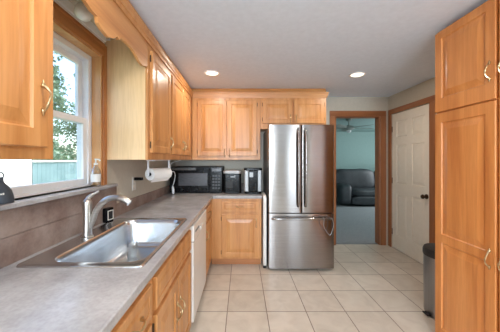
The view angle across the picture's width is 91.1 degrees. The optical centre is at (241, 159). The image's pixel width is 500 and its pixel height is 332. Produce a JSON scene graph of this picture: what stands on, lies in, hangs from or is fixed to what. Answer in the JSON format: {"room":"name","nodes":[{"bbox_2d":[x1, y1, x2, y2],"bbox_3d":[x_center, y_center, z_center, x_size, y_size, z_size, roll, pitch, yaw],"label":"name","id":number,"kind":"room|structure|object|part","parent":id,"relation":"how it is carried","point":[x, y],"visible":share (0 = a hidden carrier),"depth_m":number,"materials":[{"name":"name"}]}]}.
{"room":"kitchen","nodes":[
{"label":"kitchen","id":0,"kind":"room"},
{"bbox_2d":[15,20,175,202],"bbox_3d":[-1.105,0.177,0.400,0.150,2.385,7.040,0,0,0],"label":"wall","id":1,"kind":"structure","parent":0,"point":[120,172],"depth_m":2.28,"materials":[{"name":"paint"}]},
{"bbox_2d":[0,0,52,158],"bbox_3d":[-0.841,-0.457,0.641,0.374,0.910,0.562,0,0,0],"label":"upper cabinet","id":2,"kind":"object","parent":1,"relation":"attached to","point":[26,26],"visible":1,"depth_m":0.79,"materials":[{"name":"brown wood"}]},
{"bbox_3d":[-0.674,-0.215,0.846,0.039,0.126,0.016,0,0,0],"label":"handle","id":3,"kind":"part","parent":2,"relation":"part of","materials":[{"name":"gold metal"}]},
{"bbox_2d":[10,31,91,197],"bbox_3d":[-1.137,-0.271,1.365,0.085,0.959,0.840,0,0,0],"label":"window","id":4,"kind":"structure","parent":1,"relation":"in","point":[82,117],"depth_m":1.71,"materials":[{"name":"white plastic"}]},
{"bbox_3d":[-1.120,-0.062,1.365,0.030,0.466,0.764,0,0,0],"label":"sash","id":5,"kind":"part","parent":4,"relation":"part of","materials":[{"name":"white plastic"}]},
{"bbox_3d":[-1.153,-0.483,1.365,0.025,0.457,0.764,0,0,0],"label":"sash","id":6,"kind":"part","parent":4,"relation":"part of","materials":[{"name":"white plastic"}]},
{"bbox_2d":[0,187,116,268],"bbox_3d":[-1.020,0.332,1.087,0.019,0.248,1.775,0,0,0],"label":"backsplash","id":7,"kind":"structure","parent":1,"relation":"attached to","point":[25,231],"depth_m":1.24,"materials":[{"name":"laminate"}]},
{"bbox_2d":[0,1,117,210],"bbox_3d":[-1.036,-0.322,1.410,0.121,1.057,1.040,0,0,0],"label":"trim","id":8,"kind":"structure","parent":1,"relation":"attached to","point":[83,39],"depth_m":1.76,"materials":[{"name":"brown wood"}]},
{"bbox_2d":[0,172,14,203],"bbox_3d":[-1.035,0.118,1.052,0.088,0.134,0.088,0,0,0],"label":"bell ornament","id":9,"kind":"object","parent":8,"relation":"on","point":[6,193],"visible":1,"depth_m":1.04,"materials":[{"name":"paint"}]},
{"bbox_3d":[-1.035,0.196,1.415,0.120,0.022,1.030,0,0,0],"label":"window stool","id":10,"kind":"part","parent":8,"relation":"part of","materials":[{"name":"stone"}]},
{"bbox_3d":[-1.017,-0.807,1.365,0.026,0.085,0.870,0,0,0],"label":"head casing","id":11,"kind":"part","parent":8,"relation":"part of","materials":[{"name":"brown wood"}]},
{"bbox_2d":[90,159,100,186],"bbox_3d":[-1.035,0.087,1.735,0.065,0.195,0.065,0,0,-25],"label":"soap bottle","id":12,"kind":"object","parent":8,"relation":"on","point":[93,177],"visible":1,"depth_m":1.72,"materials":[{"name":"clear plastic"}]},
{"bbox_3d":[-1.021,-0.333,1.820,0.018,1.035,0.040,0,0,0],"label":"casing","id":13,"kind":"part","parent":8,"relation":"part of","materials":[{"name":"brown wood"}]},
{"bbox_2d":[53,0,105,41],"bbox_3d":[-1.009,-0.895,1.363,0.042,0.086,0.845,0,0,0],"label":"blind headrail","id":14,"kind":"object","parent":1,"relation":"attached to","point":[66,5],"visible":0.38,"depth_m":1.52,"materials":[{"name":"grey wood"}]},
{"bbox_2d":[74,0,92,21],"bbox_3d":[-0.880,-0.841,1.360,0.100,0.134,0.100,0,0,0],"label":"globe light","id":15,"kind":"object","parent":1,"relation":"attached to","point":[81,12],"visible":0.77,"depth_m":1.33,"materials":[{"name":"white glass"}]},
{"bbox_2d":[68,0,114,38],"bbox_3d":[-0.879,-0.930,1.383,0.299,0.044,0.919,0,0,0],"label":"trim","id":16,"kind":"structure","parent":1,"relation":"attached to","point":[74,2],"depth_m":1.43,"materials":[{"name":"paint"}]},
{"bbox_2d":[81,0,147,66],"bbox_3d":[-0.720,-0.783,1.383,0.019,0.257,0.919,0,0,0],"label":"window valance","id":17,"kind":"object","parent":1,"relation":"attached to","point":[109,18],"visible":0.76,"depth_m":1.40,"materials":[{"name":"brown wood"}]},
{"bbox_2d":[132,177,135,190],"bbox_3d":[-1.026,0.225,2.330,0.008,0.124,0.074,0,0,0],"label":"wall outlet","id":18,"kind":"object","parent":1,"relation":"attached to","point":[133,180],"visible":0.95,"depth_m":2.31,"materials":[{"name":"white paint"}]},
{"bbox_2d":[106,39,173,159],"bbox_3d":[-0.841,-0.457,2.132,0.374,0.910,0.575,0,0,0],"label":"upper cabinet","id":19,"kind":"object","parent":1,"relation":"attached to","point":[138,97],"visible":0.77,"depth_m":1.84,"materials":[{"name":"brown wood"}]},
{"bbox_3d":[-0.878,-0.457,1.854,0.299,0.910,0.018,0,0,0],"label":"panel","id":20,"kind":"part","parent":19,"relation":"part of","materials":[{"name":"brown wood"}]},
{"bbox_3d":[-0.720,-0.457,2.132,0.019,0.910,0.575,0,0,0],"label":"frame","id":21,"kind":"part","parent":19,"relation":"part of","materials":[{"name":"brown wood"}]},
{"bbox_2d":[146,160,170,175],"bbox_3d":[-0.793,0.075,2.417,0.095,0.154,0.330,0,0,20],"label":"paper towel holder","id":22,"kind":"object","parent":19,"relation":"attached to","point":[148,173],"visible":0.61,"depth_m":2.28,"materials":[{"name":"white plastic"}]},
{"bbox_3d":[-0.873,0.077,2.279,0.020,0.143,0.010,0,0,20],"label":"arm","id":23,"kind":"part","parent":22,"relation":"part of","materials":[{"name":"white plastic"}]},
{"bbox_2d":[145,168,171,181],"bbox_3d":[-0.820,0.145,2.425,0.112,0.133,0.265,0,0,20],"label":"paper towel roll","id":24,"kind":"object","parent":22,"relation":"on","point":[157,174],"visible":0.94,"depth_m":2.36,"materials":[{"name":"white paper"}]},
{"bbox_3d":[-0.700,-0.451,2.143,0.020,0.787,0.495,0,0,0],"label":"door","id":25,"kind":"part","parent":19,"relation":"part of","materials":[{"name":"brown wood"}]},
{"bbox_2d":[117,185,169,215],"bbox_3d":[-1.020,0.406,2.888,0.019,0.101,1.822,0,0,0],"label":"backsplash","id":26,"kind":"structure","parent":1,"relation":"attached to","point":[137,201],"depth_m":2.46,"materials":[{"name":"tile"}]},
{"bbox_2d":[170,71,191,159],"bbox_3d":[-0.841,-0.457,2.942,0.374,0.910,1.040,0,0,0],"label":"upper cabinet","id":27,"kind":"object","parent":1,"relation":"attached to","point":[181,101],"visible":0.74,"depth_m":2.75,"materials":[{"name":"brown wood"}]},
{"bbox_2d":[170,160,180,193],"bbox_3d":[-0.883,0.224,3.293,0.157,0.452,0.049,0,0,-42],"label":"hanging cable","id":28,"kind":"object","parent":27,"relation":"hanging from","point":[173,192],"visible":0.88,"depth_m":3.26,"materials":[{"name":"white plastic"}]},
{"bbox_3d":[-0.700,-0.451,2.662,0.020,0.787,0.440,0,0,0],"label":"door","id":29,"kind":"part","parent":27,"relation":"part of","materials":[{"name":"brown wood"}]},
{"bbox_3d":[-0.700,-0.451,3.095,0.020,0.787,0.395,0,0,0],"label":"door","id":30,"kind":"part","parent":27,"relation":"part of","materials":[{"name":"brown wood"}]},
{"bbox_2d":[176,132,263,191],"bbox_3d":[0.115,0.177,3.935,2.290,2.385,0.270,0,0,0],"label":"wall","id":31,"kind":"structure","parent":0,"point":[228,164],"depth_m":3.80,"materials":[{"name":"paint"}]},
{"bbox_2d":[114,0,328,97],"bbox_3d":[0.241,-0.947,2.079,1.962,0.134,3.439,0,0,0],"label":"trim","id":32,"kind":"structure","parent":31,"relation":"attached to","point":[125,6],"depth_m":3.44,"materials":[{"name":"brown wood"}]},
{"bbox_2d":[192,98,259,159],"bbox_3d":[-0.224,-0.457,3.606,0.967,0.910,0.384,0,0,0],"label":"upper cabinet","id":33,"kind":"object","parent":31,"relation":"attached to","point":[222,128],"visible":0.99,"depth_m":3.45,"materials":[{"name":"brown wood"}]},
{"bbox_3d":[-0.423,-0.451,3.460,0.407,0.787,0.020,0,0,0],"label":"door","id":34,"kind":"part","parent":33,"relation":"part of","materials":[{"name":"brown wood"}]},
{"bbox_3d":[0.004,-0.451,3.460,0.415,0.787,0.020,0,0,0],"label":"door","id":35,"kind":"part","parent":33,"relation":"part of","materials":[{"name":"brown wood"}]},
{"bbox_2d":[260,98,325,131],"bbox_3d":[0.728,-0.676,3.606,0.931,0.472,0.384,0,0,0],"label":"upper cabinet","id":36,"kind":"object","parent":31,"relation":"attached to","point":[273,111],"visible":0.88,"depth_m":3.45,"materials":[{"name":"brown wood"}]},
{"bbox_3d":[0.499,-0.680,3.460,0.415,0.330,0.020,0,0,0],"label":"door","id":37,"kind":"part","parent":36,"relation":"part of","materials":[{"name":"brown wood"}]},
{"bbox_3d":[0.947,-0.680,3.460,0.426,0.330,0.020,0,0,0],"label":"door","id":38,"kind":"part","parent":36,"relation":"part of","materials":[{"name":"brown wood"}]},
{"bbox_2d":[129,0,487,96],"bbox_3d":[0.665,-1.055,0.445,3.690,0.080,7.130,0,0,0],"label":"ceiling","id":39,"kind":"structure","parent":0,"point":[252,44],"depth_m":2.06,"materials":[{"name":"paint"}]},
{"bbox_2d":[204,70,219,75],"bbox_3d":[-0.350,-1.010,2.860,0.190,0.007,0.190,0,0,0],"label":"recessed light","id":40,"kind":"object","parent":39,"relation":"in","point":[208,72],"visible":1,"depth_m":2.86,"materials":[{"name":"white glass"}]},
{"bbox_2d":[349,72,365,77],"bbox_3d":[1.370,-1.010,2.910,0.190,0.007,0.190,0,0,0],"label":"recessed light","id":41,"kind":"object","parent":39,"relation":"in","point":[356,74],"visible":1,"depth_m":2.90,"materials":[{"name":"white glass"}]},
{"bbox_2d":[189,202,434,331],"bbox_3d":[2.410,1.398,2.900,7.180,0.064,12.040,0,0,0],"label":"floor","id":42,"kind":"structure","parent":0,"point":[369,287],"depth_m":2.51,"materials":[{"name":"tile"}]},
{"bbox_2d":[111,281,151,331],"bbox_3d":[-0.682,0.933,0.877,0.676,0.874,0.375,0,0,0],"label":"base cabinet","id":43,"kind":"object","parent":42,"relation":"on","point":[137,318],"visible":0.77,"depth_m":0.91,"materials":[{"name":"brown wood"}]},
{"bbox_3d":[-0.364,0.598,0.880,0.039,0.016,0.114,0,0,0],"label":"handle","id":44,"kind":"part","parent":43,"relation":"part of","materials":[{"name":"gold metal"}]},
{"bbox_3d":[-0.390,0.970,0.880,0.020,0.550,0.320,0,0,0],"label":"door","id":45,"kind":"part","parent":43,"relation":"part of","materials":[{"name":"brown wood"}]},
{"bbox_2d":[150,229,190,331],"bbox_3d":[-0.682,0.933,1.470,0.676,0.874,0.808,0,0,0],"label":"base cabinet","id":46,"kind":"object","parent":42,"relation":"on","point":[171,283],"visible":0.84,"depth_m":1.39,"materials":[{"name":"brown wood"}]},
{"bbox_2d":[0,190,261,331],"bbox_3d":[-0.385,0.475,2.000,1.289,0.038,3.599,0,0,0],"label":"countertop","id":47,"kind":"structure","parent":46,"relation":"on","point":[31,299],"depth_m":0.88,"materials":[{"name":"stone"}]},
{"bbox_2d":[16,218,186,267],"bbox_3d":[-0.696,0.548,1.468,0.552,0.198,0.873,0,0,0],"label":"sink","id":48,"kind":"object","parent":47,"relation":"in","point":[108,248],"visible":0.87,"depth_m":1.56,"materials":[{"name":"silver metal"}]},
{"bbox_2d":[126,239,137,258],"bbox_3d":[-0.730,0.593,1.630,0.072,0.105,0.072,0,0,0],"label":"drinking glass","id":49,"kind":"object","parent":48,"relation":"in","point":[131,256],"visible":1,"depth_m":1.62,"materials":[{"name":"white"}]},
{"bbox_2d":[81,190,130,238],"bbox_3d":[-0.792,0.317,1.439,0.288,0.268,0.083,0,0,0],"label":"faucet","id":50,"kind":"object","parent":47,"relation":"on","point":[89,217],"visible":1,"depth_m":1.42,"materials":[{"name":"silver metal"}]},
{"bbox_3d":[-0.888,0.213,1.452,0.030,0.060,0.077,0,0,37],"label":"lever","id":51,"kind":"part","parent":50,"relation":"part of","materials":[{"name":"silver metal"}]},
{"bbox_3d":[-0.776,0.302,1.430,0.258,0.200,0.038,0,0,0],"label":"spout","id":52,"kind":"part","parent":50,"relation":"part of","materials":[{"name":"silver metal"}]},
{"bbox_2d":[103,207,112,222],"bbox_3d":[-0.982,0.403,1.799,0.043,0.105,0.072,0,0,14],"label":"timer","id":53,"kind":"object","parent":47,"relation":"on","point":[107,212],"visible":0.96,"depth_m":1.77,"materials":[{"name":"black plastic"}]},
{"bbox_2d":[170,166,223,192],"bbox_3d":[-0.627,0.273,3.531,0.715,0.365,0.438,0,0,0],"label":"microwave","id":54,"kind":"object","parent":47,"relation":"on","point":[187,178],"visible":0.94,"depth_m":3.34,"materials":[{"name":"black plastic"}]},
{"bbox_3d":[-0.713,0.267,3.349,0.545,0.353,0.023,0,0,0],"label":"door","id":55,"kind":"part","parent":54,"relation":"part of","materials":[{"name":"black plastic"}]},
{"bbox_3d":[-0.446,0.266,3.325,0.018,0.280,0.026,0,0,0],"label":"handle","id":56,"kind":"part","parent":54,"relation":"part of","materials":[{"name":"black plastic"}]},
{"bbox_3d":[-0.351,0.267,3.349,0.163,0.353,0.023,0,0,0],"label":"control panel","id":57,"kind":"part","parent":54,"relation":"part of","materials":[{"name":"black plastic"}]},
{"bbox_2d":[223,169,241,192],"bbox_3d":[-0.133,0.296,3.470,0.253,0.318,0.328,0,0,0],"label":"ice maker","id":58,"kind":"object","parent":47,"relation":"on","point":[231,177],"visible":1,"depth_m":3.31,"materials":[{"name":"black plastic"}]},
{"bbox_3d":[-0.133,0.161,3.470,0.253,0.047,0.328,0,0,0],"label":"lid","id":59,"kind":"part","parent":58,"relation":"part of","materials":[{"name":"silver metal"}]},
{"bbox_2d":[244,168,261,193],"bbox_3d":[0.149,0.283,3.430,0.248,0.345,0.300,0,0,0],"label":"coffee maker","id":60,"kind":"object","parent":47,"relation":"on","point":[252,176],"visible":1,"depth_m":3.29,"materials":[{"name":"black plastic"}]},
{"bbox_3d":[0.149,0.125,3.438,0.248,0.030,0.285,0,0,0],"label":"lid","id":61,"kind":"part","parent":60,"relation":"part of","materials":[{"name":"black plastic"}]},
{"bbox_3d":[0.150,0.285,3.426,0.126,0.283,0.268,0,0,0],"label":"panel","id":62,"kind":"part","parent":60,"relation":"part of","materials":[{"name":"black plastic"}]},
{"bbox_3d":[-0.390,0.970,1.279,0.020,0.550,0.366,0,0,0],"label":"door","id":63,"kind":"part","parent":46,"relation":"part of","materials":[{"name":"brown wood"}]},
{"bbox_3d":[-0.364,0.890,1.434,0.039,0.126,0.016,0,0,0],"label":"handle","id":64,"kind":"part","parent":46,"relation":"part of","materials":[{"name":"gold metal"}]},
{"bbox_3d":[-0.364,0.890,1.499,0.039,0.126,0.016,0,0,0],"label":"handle","id":65,"kind":"part","parent":46,"relation":"part of","materials":[{"name":"gold metal"}]},
{"bbox_3d":[-0.390,0.970,1.653,0.020,0.550,0.365,0,0,0],"label":"door","id":66,"kind":"part","parent":46,"relation":"part of","materials":[{"name":"brown wood"}]},
{"bbox_2d":[190,209,205,322],"bbox_3d":[-0.668,0.939,2.206,0.624,0.862,0.654,0,0,0],"label":"dishwasher","id":67,"kind":"object","parent":42,"relation":"on","point":[198,229],"visible":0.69,"depth_m":2.05,"materials":[{"name":"grey plastic"}]},
{"bbox_3d":[-0.393,0.568,2.206,0.050,0.120,0.654,0,0,0],"label":"control panel","id":68,"kind":"part","parent":67,"relation":"part of","materials":[{"name":"plastic"}]},
{"bbox_2d":[205,201,211,275],"bbox_3d":[-0.682,0.933,2.845,0.676,0.874,0.605,0,0,0],"label":"base cabinet","id":69,"kind":"object","parent":42,"relation":"on","point":[208,207],"visible":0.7,"depth_m":2.78,"materials":[{"name":"brown wood"}]},
{"bbox_3d":[-0.390,0.598,2.807,0.020,0.145,0.470,0,0,0],"label":"drawer","id":70,"kind":"part","parent":69,"relation":"part of","materials":[{"name":"brown wood"}]},
{"bbox_3d":[-0.390,0.970,2.807,0.020,0.550,0.470,0,0,0],"label":"door","id":71,"kind":"part","parent":69,"relation":"part of","materials":[{"name":"brown wood"}]},
{"bbox_2d":[211,199,260,263],"bbox_3d":[-0.073,0.933,3.446,0.647,0.874,0.704,0,0,0],"label":"base cabinet","id":72,"kind":"object","parent":42,"relation":"on","point":[235,223],"visible":0.91,"depth_m":3.13,"materials":[{"name":"brown wood"}]},
{"bbox_3d":[-0.027,0.598,3.140,0.470,0.145,0.020,0,0,0],"label":"drawer","id":73,"kind":"part","parent":72,"relation":"part of","materials":[{"name":"brown wood"}]},
{"bbox_3d":[-0.027,0.970,3.140,0.470,0.550,0.020,0,0,0],"label":"door","id":74,"kind":"part","parent":72,"relation":"part of","materials":[{"name":"brown wood"}]},
{"bbox_2d":[261,192,266,267],"bbox_3d":[0.287,0.907,3.260,0.040,0.925,0.400,0,0,0],"label":"folding stool","id":75,"kind":"object","parent":42,"relation":"on","point":[264,199],"visible":0.96,"depth_m":3.06,"materials":[{"name":"metal"}]},
{"bbox_2d":[263,125,333,268],"bbox_3d":[0.731,0.468,3.356,0.812,1.805,0.839,0,0,0],"label":"refrigerator","id":76,"kind":"object","parent":42,"relation":"on","point":[298,160],"visible":0.98,"depth_m":3.01,"materials":[{"name":"silver metal"}]},
{"bbox_3d":[0.526,0.106,3.053,0.403,1.083,0.090,0,0,0],"label":"door","id":77,"kind":"part","parent":76,"relation":"part of","materials":[{"name":"silver metal"}]},
{"bbox_3d":[0.686,0.095,2.977,0.026,0.971,0.076,0,0,0],"label":"handle","id":78,"kind":"part","parent":76,"relation":"part of","materials":[{"name":"silver metal"}]},
{"bbox_3d":[0.731,0.999,3.053,0.812,0.678,0.090,0,0,0],"label":"freezer drawer","id":79,"kind":"part","parent":76,"relation":"part of","materials":[{"name":"silver metal"}]},
{"bbox_3d":[0.731,0.716,2.976,0.741,0.037,0.080,0,0,0],"label":"handle","id":80,"kind":"part","parent":76,"relation":"part of","materials":[{"name":"silver metal"}]},
{"bbox_3d":[0.776,0.095,2.977,0.026,0.971,0.076,0,0,0],"label":"handle","id":81,"kind":"part","parent":76,"relation":"part of","materials":[{"name":"silver metal"}]},
{"bbox_3d":[0.935,0.106,3.053,0.403,1.083,0.090,0,0,0],"label":"door","id":82,"kind":"part","parent":76,"relation":"part of","materials":[{"name":"silver metal"}]},
{"bbox_2d":[336,169,374,204],"bbox_3d":[4.235,0.808,7.578,2.759,1.056,0.938,0,0,0],"label":"recliner sofa","id":83,"kind":"object","parent":42,"relation":"on","point":[353,186],"visible":0.41,"depth_m":7.45,"materials":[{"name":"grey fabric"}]},
{"bbox_3d":[3.046,1.017,7.570,0.382,0.613,0.912,0,0,0],"label":"arm","id":84,"kind":"part","parent":83,"relation":"part of","materials":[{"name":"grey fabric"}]},
{"bbox_2d":[336,169,374,187],"bbox_3d":[3.570,0.607,7.880,1.324,0.651,0.327,0,0,0],"label":"cushion","id":85,"kind":"object","parent":83,"relation":"on","point":[356,178],"depth_m":7.72,"materials":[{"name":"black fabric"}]},
{"bbox_2d":[351,188,374,195],"bbox_3d":[3.727,0.976,7.485,1.031,0.225,0.684,0,0,0],"label":"seat cushion","id":86,"kind":"object","parent":83,"relation":"on","point":[354,191],"depth_m":7.17,"materials":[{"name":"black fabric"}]},
{"bbox_2d":[422,243,434,318],"bbox_3d":[1.800,1.069,2.160,0.335,0.602,0.335,0,0,41],"label":"trash can","id":87,"kind":"object","parent":42,"relation":"on","point":[428,249],"visible":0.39,"depth_m":2.15,"materials":[{"name":"silver metal"}]},
{"bbox_3d":[1.800,0.808,2.160,0.336,0.081,0.336,0,0,0],"label":"lid","id":88,"kind":"part","parent":87,"relation":"part of","materials":[{"name":"black plastic"}]},
{"bbox_2d":[435,0,499,331],"bbox_3d":[1.902,0.195,1.422,0.896,2.350,0.950,0,0,0],"label":"pantry cabinet","id":89,"kind":"object","parent":42,"relation":"on","point":[467,51],"visible":1,"depth_m":1.61,"materials":[{"name":"brown wood"}]},
{"bbox_3d":[1.500,0.494,1.667,0.020,1.692,0.454,0,0,0],"label":"door","id":90,"kind":"part","parent":89,"relation":"part of","materials":[{"name":"brown wood"}]},
{"bbox_3d":[1.500,-0.663,1.667,0.020,0.603,0.454,0,0,0],"label":"door","id":91,"kind":"part","parent":89,"relation":"part of","materials":[{"name":"brown wood"}]},
{"bbox_3d":[1.520,0.195,1.422,0.019,2.350,0.950,0,0,0],"label":"frame","id":92,"kind":"part","parent":89,"relation":"part of","materials":[{"name":"brown wood"}]},
{"bbox_3d":[1.474,0.595,1.472,0.039,0.132,0.016,0,0,0],"label":"handle","id":93,"kind":"part","parent":89,"relation":"part of","materials":[{"name":"gold metal"}]},
{"bbox_3d":[1.474,-0.535,1.472,0.039,0.132,0.016,0,0,0],"label":"handle","id":94,"kind":"part","parent":89,"relation":"part of","materials":[{"name":"gold metal"}]},
{"bbox_3d":[1.500,0.494,1.194,0.020,1.692,0.455,0,0,0],"label":"door","id":95,"kind":"part","parent":89,"relation":"part of","materials":[{"name":"brown wood"}]},
{"bbox_3d":[1.500,-0.663,1.194,0.020,0.603,0.455,0,0,0],"label":"door","id":96,"kind":"part","parent":89,"relation":"part of","materials":[{"name":"brown wood"}]},
{"bbox_2d":[336,132,374,187],"bbox_3d":[3.200,0.175,8.860,5.600,2.381,0.120,0,0,0],"label":"wall","id":97,"kind":"structure","parent":0,"point":[354,150],"depth_m":8.80,"materials":[{"name":"teal paint"}]},
{"bbox_2d":[336,119,374,131],"bbox_3d":[3.200,-1.055,6.495,5.600,0.080,4.850,0,0,0],"label":"ceiling","id":98,"kind":"structure","parent":0,"point":[355,122],"depth_m":7.00,"materials":[{"name":"paint"}]},
{"bbox_2d":[336,119,373,132],"bbox_3d":[2.691,-0.844,6.124,1.255,0.339,1.262,0,0,0],"label":"ceiling fan","id":99,"kind":"object","parent":98,"relation":"hanging from","point":[348,128],"visible":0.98,"depth_m":6.03,"materials":[{"name":"grey metal"}]},
{"bbox_3d":[2.660,-0.802,6.100,0.250,0.125,0.250,0,0,0],"label":"motor","id":100,"kind":"part","parent":99,"relation":"part of","materials":[{"name":"grey metal"}]},
{"bbox_2d":[326,97,387,244],"bbox_3d":[1.870,0.177,4.010,1.220,2.385,0.120,0,0,0],"label":"wall","id":101,"kind":"structure","parent":0,"point":[332,103],"depth_m":3.95,"materials":[{"name":"paint"}]},
{"bbox_2d":[336,242,376,243],"bbox_3d":[1.863,1.364,4.015,0.685,0.012,0.070,0,0,0],"label":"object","id":102,"kind":"structure","parent":101,"relation":"attached to","point":[336,242],"depth_m":3.98,"materials":[{"name":"grey plastic"}]},
{"bbox_2d":[330,111,385,244],"bbox_3d":[1.863,0.290,4.002,0.905,2.160,0.140,0,0,0],"label":"trim","id":103,"kind":"structure","parent":101,"relation":"attached to","point":[379,116],"depth_m":3.93,"materials":[{"name":"brown wood"}]},
{"bbox_3d":[1.455,0.333,3.941,0.090,2.075,0.018,0,0,0],"label":"casing","id":104,"kind":"part","parent":103,"relation":"part of","materials":[{"name":"brown wood"}]},
{"bbox_3d":[1.863,-0.748,3.941,0.905,0.085,0.018,0,0,0],"label":"head casing","id":105,"kind":"part","parent":103,"relation":"part of","materials":[{"name":"brown wood"}]},
{"bbox_3d":[2.270,0.333,3.941,0.090,2.075,0.018,0,0,0],"label":"casing","id":106,"kind":"part","parent":103,"relation":"part of","materials":[{"name":"brown wood"}]},
{"bbox_2d":[388,77,436,246],"bbox_3d":[2.420,0.177,0.415,0.120,2.385,7.070,0,0,0],"label":"wall","id":107,"kind":"structure","parent":0,"point":[425,89],"depth_m":3.45,"materials":[{"name":"paint"}]},
{"bbox_2d":[392,104,428,263],"bbox_3d":[2.350,0.324,3.468,0.103,2.076,0.788,0,0,0],"label":"door","id":108,"kind":"structure","parent":107,"relation":"in","point":[410,129],"depth_m":3.41,"materials":[{"name":"white paint"}]},
{"bbox_3d":[2.333,0.470,3.139,0.068,0.064,0.064,0,0,0],"label":"knob","id":109,"kind":"part","parent":108,"relation":"part of","materials":[{"name":"brown metal"}]},
{"bbox_2d":[388,95,435,246],"bbox_3d":[2.351,0.287,3.455,0.018,2.165,0.951,0,0,0],"label":"trim","id":110,"kind":"structure","parent":107,"relation":"attached to","point":[431,99],"depth_m":3.06,"materials":[{"name":"brown wood"}]},
{"bbox_3d":[2.351,0.325,3.896,0.018,2.090,0.071,0,0,0],"label":"casing","id":111,"kind":"part","parent":110,"relation":"part of","materials":[{"name":"brown wood"}]},
{"bbox_3d":[2.351,-0.757,3.455,0.018,0.075,0.951,0,0,0],"label":"head casing","id":112,"kind":"part","parent":110,"relation":"part of","materials":[{"name":"brown wood"}]},
{"bbox_3d":[2.351,0.325,3.025,0.018,2.090,0.090,0,0,0],"label":"casing","id":113,"kind":"part","parent":110,"relation":"part of","materials":[{"name":"brown wood"}]},
{"label":"outside","id":114,"kind":"structure","parent":0,"visible":0},
{"bbox_3d":[-20.595,2.095,15.000,38.810,0.050,70.000,0,0,0],"label":"ground","id":115,"kind":"structure","parent":114,"visible":0},
{"bbox_2d":[0,159,31,186],"bbox_3d":[-8.275,-0.080,4.000,4.050,4.300,7.500,0,0,0],"label":"outbuilding","id":116,"kind":"structure","parent":115,"relation":"on","point":[17,172],"depth_m":7.06,"materials":[{"name":"white"}]},
{"bbox_2d":[32,52,74,159],"bbox_3d":[-11.223,-2.500,11.954,6.228,9.155,5.354,0,0,26],"label":"tree","id":117,"kind":"object","parent":115,"relation":"on","point":[57,101],"visible":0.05,"depth_m":13.13,"materials":[{"name":"green plant"}]},
{"bbox_2d":[32,160,76,183],"bbox_3d":[-6.565,1.040,10.700,0.170,2.060,6.200,0,0,0],"label":"fence","id":118,"kind":"object","parent":115,"relation":"on","point":[43,171],"visible":0.12,"depth_m":8.47,"materials":[{"name":"teal paint"}]},
{"bbox_3d":[-6.530,0.040,10.700,0.100,0.060,6.200,0,0,0],"label":"rail","id":119,"kind":"part","parent":118,"relation":"part of","materials":[{"name":"white"}]},
{"bbox_2d":[53,99,76,159],"bbox_3d":[-10.567,-1.623,17.337,6.235,7.406,5.727,0,0,0],"label":"tree","id":120,"kind":"object","parent":115,"relation":"on","point":[72,128],"visible":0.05,"depth_m":16.38,"materials":[{"name":"green plant"}]},
{"bbox_2d":[53,84,76,159],"bbox_3d":[-17.901,-3.029,20.268,9.299,10.211,6.620,0,0,-20],"label":"tree","id":121,"kind":"object","parent":115,"relation":"on","point":[56,129],"visible":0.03,"depth_m":21.87,"materials":[{"name":"green plant"}]}
]}

